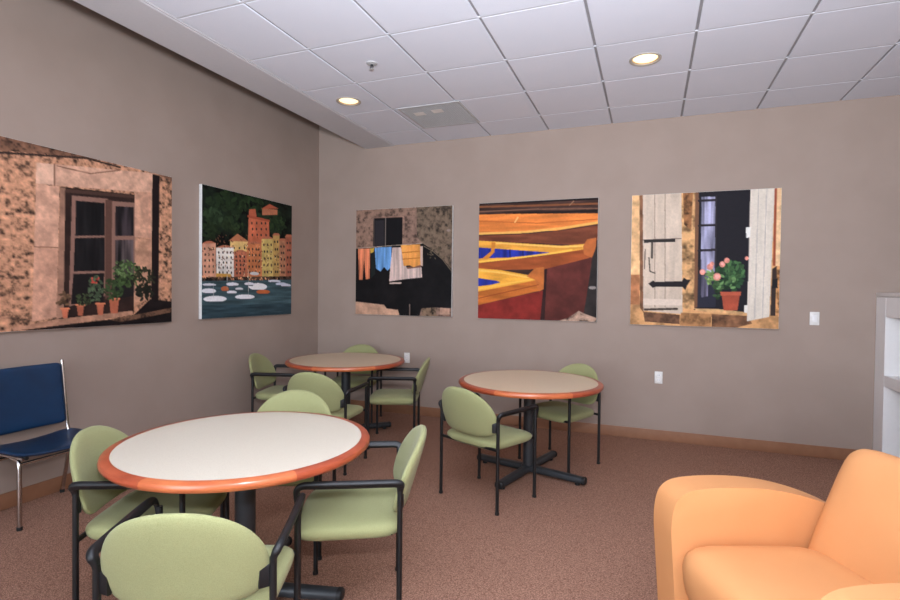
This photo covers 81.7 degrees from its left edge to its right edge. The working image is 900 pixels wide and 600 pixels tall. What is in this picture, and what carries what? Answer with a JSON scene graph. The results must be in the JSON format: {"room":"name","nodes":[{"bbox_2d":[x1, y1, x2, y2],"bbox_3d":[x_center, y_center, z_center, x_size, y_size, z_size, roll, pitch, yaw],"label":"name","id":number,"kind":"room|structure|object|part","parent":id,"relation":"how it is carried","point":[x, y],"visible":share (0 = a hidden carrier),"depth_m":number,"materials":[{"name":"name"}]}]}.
{"room":"break room","nodes":[
{"label":"break room","id":0,"kind":"room"},
{"bbox_2d":[0,0,318,493],"bbox_3d":[-3.788,-0.639,1.153,0.150,4.050,11.852,1,1,21],"label":"wall","id":1,"kind":"structure","parent":0,"point":[75,79],"depth_m":4.36,"materials":[{"name":"beige paint"}]},
{"bbox_2d":[0,473,72,510],"bbox_3d":[-3.762,1.335,1.089,0.012,0.105,11.702,1,1,21],"label":"baseboard","id":2,"kind":"structure","parent":1,"relation":"attached to","point":[38,490],"depth_m":3.53,"materials":[{"name":"wood"}]},
{"bbox_2d":[0,136,171,331],"bbox_3d":[-2.641,-0.424,3.887,0.037,1.246,1.282,1,1,21],"label":"picture","id":3,"kind":"object","parent":1,"relation":"attached to","point":[85,241],"visible":1,"depth_m":3.75},
{"bbox_2d":[199,184,291,318],"bbox_3d":[-2.067,-0.452,5.383,0.037,1.243,1.284,1,1,21],"label":"picture","id":4,"kind":"object","parent":1,"relation":"attached to","point":[245,241],"visible":1,"depth_m":5.25},
{"bbox_2d":[0,410,844,599],"bbox_3d":[-0.893,1.489,0.069,6.405,0.100,11.852,1,1,21],"label":"floor","id":5,"kind":"structure","parent":0,"point":[594,540],"depth_m":3.22,"materials":[{"name":"carpet"}]},
{"bbox_2d":[0,360,82,530],"bbox_3d":[-2.626,0.892,3.367,0.435,0.936,0.536,1,1,21],"label":"chair","id":6,"kind":"object","parent":5,"relation":"on","point":[32,396],"visible":0.83,"depth_m":3.41,"materials":[{"name":"blue plastic"}]},
{"bbox_3d":[-2.710,0.688,3.147,0.410,0.522,0.021,1,1,21],"label":"rail","id":7,"kind":"part","parent":6,"relation":"part of","materials":[{"name":"silver metal"}]},
{"bbox_3d":[-2.589,1.148,3.113,0.123,0.414,0.036,1,1,33],"label":"leg","id":8,"kind":"part","parent":6,"relation":"part of","materials":[{"name":"silver metal"}]},
{"bbox_3d":[-2.784,0.642,3.425,0.087,0.410,0.442,1,1,21],"label":"backrest","id":9,"kind":"part","parent":6,"relation":"part of","materials":[{"name":"blue plastic"}]},
{"bbox_3d":[-2.615,0.927,3.364,0.410,0.051,0.536,1,1,21],"label":"seat","id":10,"kind":"part","parent":6,"relation":"part of","materials":[{"name":"blue plastic"}]},
{"bbox_3d":[-2.513,0.987,3.325,0.018,0.018,0.442,1,1,21],"label":"cross rail","id":11,"kind":"part","parent":6,"relation":"part of","materials":[{"name":"silver metal"}]},
{"bbox_3d":[-2.543,0.682,3.582,0.410,0.522,0.021,1,1,21],"label":"rail","id":12,"kind":"part","parent":6,"relation":"part of","materials":[{"name":"silver metal"}]},
{"bbox_3d":[-2.660,1.139,3.627,0.190,0.416,0.030,1,1,26],"label":"leg","id":13,"kind":"part","parent":6,"relation":"part of","materials":[{"name":"silver metal"}]},
{"bbox_2d":[68,425,228,599],"bbox_3d":[-1.373,0.986,2.375,0.572,0.812,0.585,1,1,-4],"label":"cafe chair","id":14,"kind":"object","parent":5,"relation":"on","point":[90,491],"visible":0.5,"depth_m":2.26,"materials":[{"name":"green fabric"}]},
{"bbox_3d":[-1.518,1.082,2.109,0.023,0.614,0.023,1,1,-4],"label":"leg","id":15,"kind":"part","parent":14,"relation":"part of","materials":[{"name":"black paint"}]},
{"bbox_3d":[-1.579,0.744,2.356,0.154,0.332,0.494,1,1,-4],"label":"backrest","id":16,"kind":"part","parent":14,"relation":"part of","materials":[{"name":"green fabric"}]},
{"bbox_3d":[-1.307,0.779,2.105,0.452,0.101,0.045,1,1,-4],"label":"armrest","id":17,"kind":"part","parent":14,"relation":"part of","materials":[{"name":"black plastic"}]},
{"bbox_3d":[-1.326,0.973,2.378,0.436,0.022,0.514,1,1,-4],"label":"seat frame","id":18,"kind":"part","parent":14,"relation":"part of","materials":[{"name":"black paint"}]},
{"bbox_3d":[-1.319,0.959,2.378,0.464,0.080,0.509,1,1,-4],"label":"seat","id":19,"kind":"part","parent":14,"relation":"part of","materials":[{"name":"green fabric"}]},
{"bbox_3d":[-1.101,1.087,2.138,0.023,0.614,0.023,1,1,-4],"label":"leg","id":20,"kind":"part","parent":14,"relation":"part of","materials":[{"name":"black paint"}]},
{"bbox_3d":[-1.137,1.077,2.651,0.023,0.614,0.023,1,1,-4],"label":"leg","id":21,"kind":"part","parent":14,"relation":"part of","materials":[{"name":"black paint"}]},
{"bbox_2d":[85,492,305,599],"bbox_3d":[-0.823,1.004,1.751,0.585,0.812,0.572,1,1,-6],"label":"cafe chair","id":22,"kind":"object","parent":5,"relation":"on","point":[158,556],"visible":1,"depth_m":1.53,"materials":[{"name":"green fabric"}]},
{"bbox_3d":[-1.063,1.097,1.565,0.023,0.614,0.023,1,1,-6],"label":"leg","id":23,"kind":"part","parent":22,"relation":"part of","materials":[{"name":"black paint"}]},
{"bbox_3d":[-1.094,0.788,1.764,0.045,0.101,0.452,1,1,-6],"label":"armrest","id":24,"kind":"part","parent":22,"relation":"part of","materials":[{"name":"black plastic"}]},
{"bbox_3d":[-1.106,1.089,1.980,0.023,0.614,0.023,1,1,-6],"label":"leg","id":25,"kind":"part","parent":22,"relation":"part of","materials":[{"name":"black paint"}]},
{"bbox_3d":[-0.798,0.768,1.539,0.494,0.332,0.154,1,1,-6],"label":"backrest","id":26,"kind":"part","parent":22,"relation":"part of","materials":[{"name":"green fabric"}]},
{"bbox_3d":[-0.828,0.975,1.804,0.509,0.080,0.464,1,1,-6],"label":"seat","id":27,"kind":"part","parent":22,"relation":"part of","materials":[{"name":"green fabric"}]},
{"bbox_3d":[-0.551,1.102,1.619,0.023,0.614,0.023,1,1,-6],"label":"leg","id":28,"kind":"part","parent":22,"relation":"part of","materials":[{"name":"black paint"}]},
{"bbox_3d":[-0.556,0.793,1.820,0.045,0.101,0.452,1,1,-6],"label":"armrest","id":29,"kind":"part","parent":22,"relation":"part of","materials":[{"name":"black plastic"}]},
{"bbox_3d":[-0.595,1.094,2.034,0.023,0.614,0.023,1,1,-6],"label":"leg","id":30,"kind":"part","parent":22,"relation":"part of","materials":[{"name":"black paint"}]},
{"bbox_2d":[97,411,369,599],"bbox_3d":[-0.963,1.023,2.445,1.154,0.745,1.154,1,1,21],"label":"round table","id":31,"kind":"object","parent":5,"relation":"on","point":[241,453],"visible":0.82,"depth_m":2.28,"materials":[{"name":"laminate"}]},
{"bbox_2d":[220,390,335,560],"bbox_3d":[-0.963,0.980,3.033,0.585,0.812,0.572,1,1,-2],"label":"cafe chair","id":32,"kind":"object","parent":5,"relation":"on","point":[290,400],"visible":0.09,"depth_m":3.25,"materials":[{"name":"green fabric"}]},
{"bbox_3d":[-1.212,1.074,2.770,0.023,0.614,0.023,1,1,-2],"label":"leg","id":33,"kind":"part","parent":32,"relation":"part of","materials":[{"name":"black paint"}]},
{"bbox_3d":[-0.968,0.736,3.238,0.494,0.332,0.154,1,1,-2],"label":"backrest","id":34,"kind":"part","parent":32,"relation":"part of","materials":[{"name":"green fabric"}]},
{"bbox_3d":[-0.961,0.952,2.979,0.509,0.080,0.464,1,1,-2],"label":"seat","id":35,"kind":"part","parent":32,"relation":"part of","materials":[{"name":"green fabric"}]},
{"bbox_3d":[-0.698,1.080,2.788,0.023,0.614,0.023,1,1,-2],"label":"leg","id":36,"kind":"part","parent":32,"relation":"part of","materials":[{"name":"black paint"}]},
{"bbox_3d":[-0.713,1.072,3.206,0.023,0.614,0.023,1,1,-2],"label":"leg","id":37,"kind":"part","parent":32,"relation":"part of","materials":[{"name":"black paint"}]},
{"bbox_2d":[249,353,315,411],"bbox_3d":[-1.670,0.934,5.117,0.572,0.812,0.585,1,1,4],"label":"cafe chair","id":38,"kind":"object","parent":5,"relation":"on","point":[263,372],"visible":0.66,"depth_m":5.03,"materials":[{"name":"green fabric"}]},
{"bbox_3d":[-1.851,1.030,4.873,0.023,0.614,0.023,1,1,4],"label":"leg","id":39,"kind":"part","parent":38,"relation":"part of","materials":[{"name":"black paint"}]},
{"bbox_3d":[-1.876,0.692,5.127,0.154,0.332,0.494,1,1,4],"label":"backrest","id":40,"kind":"part","parent":38,"relation":"part of","materials":[{"name":"green fabric"}]},
{"bbox_3d":[-1.616,0.907,5.112,0.464,0.080,0.509,1,1,4],"label":"seat","id":41,"kind":"part","parent":38,"relation":"part of","materials":[{"name":"green fabric"}]},
{"bbox_3d":[-1.642,0.727,4.840,0.452,0.101,0.045,1,1,4],"label":"armrest","id":42,"kind":"part","parent":38,"relation":"part of","materials":[{"name":"black plastic"}]},
{"bbox_3d":[-1.604,0.718,5.379,0.452,0.101,0.045,1,1,4],"label":"armrest","id":43,"kind":"part","parent":38,"relation":"part of","materials":[{"name":"black plastic"}]},
{"bbox_2d":[283,372,368,475],"bbox_3d":[-1.031,0.957,4.279,0.585,0.812,0.572,1,1,13],"label":"cafe chair","id":44,"kind":"object","parent":5,"relation":"on","point":[321,385],"visible":0.6,"depth_m":4.04,"materials":[{"name":"green fabric"}]},
{"bbox_3d":[-1.075,0.720,4.071,0.494,0.332,0.154,1,1,13],"label":"backrest","id":45,"kind":"part","parent":44,"relation":"part of","materials":[{"name":"green fabric"}]},
{"bbox_3d":[-0.818,1.056,4.064,0.023,0.614,0.023,1,1,13],"label":"leg","id":46,"kind":"part","parent":44,"relation":"part of","materials":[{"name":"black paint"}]},
{"bbox_3d":[-1.018,0.928,4.330,0.509,0.080,0.464,1,1,13],"label":"seat","id":47,"kind":"part","parent":44,"relation":"part of","materials":[{"name":"green fabric"}]},
{"bbox_3d":[-0.755,0.748,4.258,0.045,0.101,0.452,1,1,13],"label":"armrest","id":48,"kind":"part","parent":44,"relation":"part of","materials":[{"name":"black plastic"}]},
{"bbox_3d":[-0.724,1.050,4.472,0.023,0.614,0.023,1,1,13],"label":"leg","id":49,"kind":"part","parent":44,"relation":"part of","materials":[{"name":"black paint"}]},
{"bbox_2d":[285,353,404,428],"bbox_3d":[-1.056,0.972,5.271,1.184,0.745,1.184,1,1,21],"label":"round table","id":50,"kind":"object","parent":5,"relation":"on","point":[345,363],"visible":0.7,"depth_m":5.14,"materials":[{"name":"beige laminate"}]},
{"bbox_2d":[324,344,381,422],"bbox_3d":[-1.062,0.929,5.826,0.585,0.812,0.572,1,1,6],"label":"cafe chair","id":51,"kind":"object","parent":5,"relation":"on","point":[360,348],"visible":0.23,"depth_m":5.95,"materials":[{"name":"green fabric"}]},
{"bbox_3d":[-1.067,0.902,5.772,0.509,0.080,0.464,1,1,6],"label":"seat","id":52,"kind":"part","parent":51,"relation":"part of","materials":[{"name":"green fabric"}]},
{"bbox_3d":[-1.037,0.686,6.030,0.494,0.332,0.154,1,1,6],"label":"backrest","id":53,"kind":"part","parent":51,"relation":"part of","materials":[{"name":"green fabric"}]},
{"bbox_3d":[-0.834,1.030,5.546,0.023,0.614,0.023,1,1,6],"label":"leg","id":54,"kind":"part","parent":51,"relation":"part of","materials":[{"name":"black paint"}]},
{"bbox_3d":[-0.790,1.023,5.962,0.023,0.614,0.023,1,1,6],"label":"leg","id":55,"kind":"part","parent":51,"relation":"part of","materials":[{"name":"black paint"}]},
{"bbox_2d":[293,425,426,599],"bbox_3d":[-0.399,0.997,2.413,0.572,0.812,0.585,1,1,-6],"label":"cafe chair","id":56,"kind":"object","parent":5,"relation":"on","point":[353,509],"visible":0.9,"depth_m":2.24,"materials":[{"name":"green fabric"}]},
{"bbox_3d":[-0.627,1.092,2.132,0.023,0.614,0.023,1,1,-6],"label":"leg","id":57,"kind":"part","parent":56,"relation":"part of","materials":[{"name":"black paint"}]},
{"bbox_3d":[-0.681,1.083,2.643,0.023,0.614,0.023,1,1,-6],"label":"leg","id":58,"kind":"part","parent":56,"relation":"part of","materials":[{"name":"black paint"}]},
{"bbox_3d":[-0.452,0.968,2.406,0.464,0.080,0.509,1,1,-6],"label":"seat","id":59,"kind":"part","parent":56,"relation":"part of","materials":[{"name":"green fabric"}]},
{"bbox_3d":[-0.413,0.789,2.135,0.452,0.101,0.045,1,1,-6],"label":"armrest","id":60,"kind":"part","parent":56,"relation":"part of","materials":[{"name":"black plastic"}]},
{"bbox_3d":[-0.469,0.779,2.673,0.452,0.101,0.045,1,1,-6],"label":"armrest","id":61,"kind":"part","parent":56,"relation":"part of","materials":[{"name":"black plastic"}]},
{"bbox_3d":[-0.265,1.087,2.687,0.023,0.614,0.023,1,1,-6],"label":"leg","id":62,"kind":"part","parent":56,"relation":"part of","materials":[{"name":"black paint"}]},
{"bbox_3d":[-0.212,1.096,2.175,0.023,0.614,0.023,1,1,-6],"label":"leg","id":63,"kind":"part","parent":56,"relation":"part of","materials":[{"name":"black paint"}]},
{"bbox_3d":[-0.188,0.759,2.430,0.154,0.332,0.494,1,1,-6],"label":"backrest","id":64,"kind":"part","parent":56,"relation":"part of","materials":[{"name":"green fabric"}]},
{"bbox_2d":[367,357,429,449],"bbox_3d":[-0.481,0.951,4.982,0.572,0.812,0.585,1,1,1],"label":"cafe chair","id":65,"kind":"object","parent":5,"relation":"on","point":[380,396],"visible":0.92,"depth_m":4.78,"materials":[{"name":"green fabric"}]},
{"bbox_3d":[-0.742,1.045,4.731,0.023,0.614,0.023,1,1,1],"label":"leg","id":66,"kind":"part","parent":65,"relation":"part of","materials":[{"name":"black paint"}]},
{"bbox_3d":[-0.733,1.036,5.245,0.023,0.614,0.023,1,1,1],"label":"leg","id":67,"kind":"part","parent":65,"relation":"part of","materials":[{"name":"black paint"}]},
{"bbox_3d":[-0.528,0.742,4.709,0.452,0.101,0.045,1,1,1],"label":"armrest","id":68,"kind":"part","parent":65,"relation":"part of","materials":[{"name":"black plastic"}]},
{"bbox_3d":[-0.534,0.922,4.982,0.464,0.080,0.509,1,1,1],"label":"seat","id":69,"kind":"part","parent":65,"relation":"part of","materials":[{"name":"green fabric"}]},
{"bbox_3d":[-0.518,0.733,5.249,0.452,0.101,0.045,1,1,1],"label":"armrest","id":70,"kind":"part","parent":65,"relation":"part of","materials":[{"name":"black plastic"}]},
{"bbox_3d":[-0.324,1.050,4.724,0.023,0.614,0.023,1,1,1],"label":"leg","id":71,"kind":"part","parent":65,"relation":"part of","materials":[{"name":"black paint"}]},
{"bbox_3d":[-0.315,1.041,5.238,0.023,0.614,0.023,1,1,1],"label":"leg","id":72,"kind":"part","parent":65,"relation":"part of","materials":[{"name":"black paint"}]},
{"bbox_3d":[-0.269,0.713,4.974,0.154,0.332,0.494,1,1,1],"label":"backrest","id":73,"kind":"part","parent":65,"relation":"part of","materials":[{"name":"green fabric"}]},
{"bbox_2d":[438,386,538,515],"bbox_3d":[0.237,0.982,3.662,0.585,0.812,0.572,2,1,44],"label":"cafe chair","id":74,"kind":"object","parent":5,"relation":"on","point":[471,420],"visible":1,"depth_m":3.49,"materials":[{"name":"green fabric"}]},
{"bbox_3d":[-0.062,1.071,3.725,0.023,0.614,0.023,2,1,44],"label":"leg","id":75,"kind":"part","parent":74,"relation":"part of","materials":[{"name":"black paint"}]},
{"bbox_3d":[0.076,0.764,3.878,0.045,0.101,0.452,2,1,44],"label":"armrest","id":76,"kind":"part","parent":74,"relation":"part of","materials":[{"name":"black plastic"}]},
{"bbox_3d":[0.095,0.743,3.507,0.494,0.332,0.154,2,1,44],"label":"backrest","id":77,"kind":"part","parent":74,"relation":"part of","materials":[{"name":"green fabric"}]},
{"bbox_3d":[0.229,1.069,4.026,0.023,0.614,0.023,2,1,44],"label":"leg","id":78,"kind":"part","parent":74,"relation":"part of","materials":[{"name":"black paint"}]},
{"bbox_3d":[0.270,0.968,3.695,0.514,0.022,0.436,2,1,44],"label":"seat frame","id":79,"kind":"part","parent":74,"relation":"part of","materials":[{"name":"black paint"}]},
{"bbox_3d":[0.275,0.954,3.700,0.509,0.080,0.464,2,1,44],"label":"seat","id":80,"kind":"part","parent":74,"relation":"part of","materials":[{"name":"green fabric"}]},
{"bbox_3d":[0.308,1.081,3.368,0.023,0.614,0.023,2,1,44],"label":"leg","id":81,"kind":"part","parent":74,"relation":"part of","materials":[{"name":"black paint"}]},
{"bbox_3d":[0.465,0.775,3.502,0.045,0.101,0.452,2,1,44],"label":"armrest","id":82,"kind":"part","parent":74,"relation":"part of","materials":[{"name":"black plastic"}]},
{"bbox_3d":[0.598,1.079,3.669,0.023,0.614,0.023,2,1,44],"label":"leg","id":83,"kind":"part","parent":74,"relation":"part of","materials":[{"name":"black paint"}]},
{"bbox_2d":[459,370,603,488],"bbox_3d":[0.632,1.012,4.152,1.134,0.745,1.134,1,1,21],"label":"round table","id":84,"kind":"object","parent":5,"relation":"on","point":[528,385],"visible":0.96,"depth_m":4.04,"materials":[{"name":"beige laminate"}]},
{"bbox_2d":[518,363,600,472],"bbox_3d":[0.970,0.976,4.485,0.572,0.812,0.585,0,1,-41],"label":"cafe chair","id":85,"kind":"object","parent":5,"relation":"on","point":[556,411],"visible":0.54,"depth_m":4.39,"materials":[{"name":"green fabric"}]},
{"bbox_3d":[0.607,1.065,4.513,0.023,0.614,0.023,0,1,-41],"label":"leg","id":86,"kind":"part","parent":85,"relation":"part of","materials":[{"name":"black paint"}]},
{"bbox_3d":[0.923,1.063,4.787,0.023,0.614,0.023,0,1,-41],"label":"leg","id":87,"kind":"part","parent":85,"relation":"part of","materials":[{"name":"black paint"}]},
{"bbox_3d":[0.930,0.948,4.449,0.464,0.080,0.509,0,1,-41],"label":"seat","id":88,"kind":"part","parent":85,"relation":"part of","materials":[{"name":"green fabric"}]},
{"bbox_3d":[0.944,1.075,4.125,0.023,0.614,0.023,0,1,-41],"label":"leg","id":89,"kind":"part","parent":85,"relation":"part of","materials":[{"name":"black paint"}]},
{"bbox_3d":[1.131,0.736,4.618,0.154,0.332,0.494,0,1,-41],"label":"backrest","id":90,"kind":"part","parent":85,"relation":"part of","materials":[{"name":"green fabric"}]},
{"bbox_3d":[1.260,1.074,4.399,0.023,0.614,0.023,0,1,-41],"label":"leg","id":91,"kind":"part","parent":85,"relation":"part of","materials":[{"name":"black paint"}]},
{"bbox_2d":[654,449,899,599],"bbox_3d":[1.291,1.003,1.732,0.811,0.863,0.950,1,1,-6],"label":"lounge armchair","id":92,"kind":"object","parent":5,"relation":"on","point":[717,537],"visible":1,"depth_m":1.93,"materials":[{"name":"orange leather"}]},
{"bbox_3d":[1.251,1.037,2.136,0.802,0.600,0.140,1,1,-6],"label":"arm","id":93,"kind":"part","parent":92,"relation":"part of","materials":[{"name":"orange leather"}]},
{"bbox_2d":[682,545,871,599],"bbox_3d":[1.190,1.064,1.722,0.610,0.286,0.662,1,1,-6],"label":"seat cushion","id":94,"kind":"object","parent":92,"relation":"on","point":[709,572],"depth_m":1.80,"materials":[{"name":"orange leather"}]},
{"bbox_2d":[807,449,899,583],"bbox_3d":[1.531,0.897,1.755,0.332,0.646,0.660,1,1,-6],"label":"cushion","id":95,"kind":"object","parent":92,"relation":"on","point":[855,532],"depth_m":1.87,"materials":[{"name":"orange leather"}]},
{"bbox_3d":[1.335,1.052,1.330,0.802,0.600,0.140,1,1,-6],"label":"arm","id":96,"kind":"part","parent":92,"relation":"part of","materials":[{"name":"orange leather"}]},
{"bbox_2d":[873,293,899,457],"bbox_3d":[3.533,0.690,3.606,0.398,1.475,1.748,1,1,21],"label":"bookcase","id":97,"kind":"object","parent":5,"relation":"on","point":[886,420],"visible":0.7,"depth_m":4.30,"materials":[{"name":"grey laminate"}]},
{"bbox_3d":[3.657,0.677,3.965,0.362,0.090,0.595,1,1,21],"label":"shelf","id":98,"kind":"part","parent":97,"relation":"part of","materials":[{"name":"grey laminate"}]},
{"bbox_3d":[3.664,0.066,3.954,0.362,0.164,0.595,1,1,21],"label":"shelf","id":99,"kind":"part","parent":97,"relation":"part of","materials":[{"name":"grey laminate"}]},
{"bbox_2d":[146,0,899,144],"bbox_3d":[-0.392,-1.730,-0.246,5.055,0.050,11.702,1,1,21],"label":"ceiling","id":100,"kind":"structure","parent":0,"point":[564,26],"depth_m":3.71,"materials":[{"name":"tile"}]},
{"bbox_2d":[336,97,360,105],"bbox_3d":[-0.918,-1.805,4.710,0.224,0.026,0.224,1,1,21],"label":"recessed light","id":101,"kind":"object","parent":100,"relation":"in","point":[346,101],"visible":0.98,"depth_m":4.72,"materials":[{"name":"beige"}]},
{"bbox_2d":[366,61,376,69],"bbox_3d":[-0.588,-1.757,3.909,0.084,0.047,0.084,1,1,21],"label":"sprinkler head","id":102,"kind":"object","parent":100,"relation":"attached to","point":[371,64],"visible":1,"depth_m":3.90},
{"bbox_2d":[397,101,479,128],"bbox_3d":[-0.097,-1.790,5.055,0.616,0.008,0.616,1,1,21],"label":"ceiling vent","id":103,"kind":"object","parent":100,"relation":"in","point":[452,113],"visible":1,"depth_m":5.02,"materials":[{"name":"grey metal"}]},
{"bbox_3d":[-0.289,-1.788,5.000,0.110,0.001,0.088,1,1,21],"label":"damper plate","id":104,"kind":"part","parent":103,"relation":"part of","materials":[{"name":"white plastic"}]},
{"bbox_3d":[-0.119,-1.785,4.914,0.110,0.001,0.088,1,1,21],"label":"damper plate","id":105,"kind":"part","parent":103,"relation":"part of","materials":[{"name":"white plastic"}]},
{"bbox_2d":[177,0,899,133],"bbox_3d":[-0.405,-1.716,-0.288,5.049,0.021,10.859,1,1,21],"label":"trim","id":106,"kind":"structure","parent":100,"relation":"attached to","point":[241,2],"depth_m":3.67,"materials":[{"name":"metal"}]},
{"bbox_2d":[240,0,899,139],"bbox_3d":[-0.165,-1.715,-0.333,4.483,0.014,11.702,1,1,21],"label":"trim","id":107,"kind":"structure","parent":100,"relation":"attached to","point":[355,1],"depth_m":3.73,"materials":[{"name":"white metal"}]},
{"bbox_2d":[629,52,661,65],"bbox_3d":[1.423,-1.762,3.791,0.224,0.026,0.224,1,1,21],"label":"recessed light","id":108,"kind":"object","parent":100,"relation":"in","point":[647,58],"visible":1,"depth_m":3.79,"materials":[{"name":"beige glass"}]},
{"bbox_2d":[318,95,899,449],"bbox_3d":[1.299,-0.657,5.467,6.255,4.050,0.150,1,1,21],"label":"wall","id":109,"kind":"structure","parent":0,"point":[835,164],"depth_m":5.07,"materials":[{"name":"beige paint"}]},
{"bbox_2d":[73,0,394,148],"bbox_3d":[-2.930,-1.792,0.728,0.396,0.098,11.702,1,1,21],"label":"ceiling soffit","id":110,"kind":"structure","parent":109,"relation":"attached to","point":[142,17],"depth_m":3.88,"materials":[{"name":"paint"}]},
{"bbox_2d":[356,205,453,316],"bbox_3d":[-0.551,-0.446,6.079,1.243,1.256,0.037,1,1,21],"label":"picture","id":111,"kind":"object","parent":109,"relation":"attached to","point":[404,256],"visible":1,"depth_m":6.05},
{"bbox_2d":[404,353,409,362],"bbox_3d":[-0.506,0.677,6.092,0.072,0.118,0.009,1,1,21],"label":"wall outlet","id":112,"kind":"object","parent":109,"relation":"attached to","point":[406,355],"visible":1,"depth_m":6.09,"materials":[{"name":"white plastic"}]},
{"bbox_2d":[478,197,598,321],"bbox_3d":[0.911,-0.419,5.518,1.267,1.263,0.037,1,1,21],"label":"picture","id":113,"kind":"object","parent":109,"relation":"attached to","point":[538,260],"visible":1,"depth_m":5.49},
{"bbox_2d":[350,399,855,459],"bbox_3d":[0.997,1.312,5.522,5.695,0.105,0.012,1,1,21],"label":"baseboard","id":114,"kind":"structure","parent":109,"relation":"attached to","point":[621,431],"depth_m":5.07,"materials":[{"name":"wood"}]},
{"bbox_2d":[655,371,662,383],"bbox_3d":[2.050,0.762,5.112,0.072,0.118,0.009,1,1,21],"label":"wall outlet","id":115,"kind":"object","parent":109,"relation":"attached to","point":[658,375],"visible":1,"depth_m":5.11,"materials":[{"name":"white plastic"}]},
{"bbox_2d":[630,188,781,328],"bbox_3d":[2.397,-0.385,4.948,1.277,1.278,0.037,1,1,21],"label":"picture","id":116,"kind":"object","parent":109,"relation":"attached to","point":[712,258],"visible":1,"depth_m":4.92},
{"bbox_2d":[810,312,818,324],"bbox_3d":[3.253,0.166,4.642,0.072,0.118,0.010,1,1,21],"label":"light switch","id":117,"kind":"object","parent":109,"relation":"attached to","point":[814,316],"visible":1,"depth_m":4.64,"materials":[{"name":"white plastic"}]}
]}

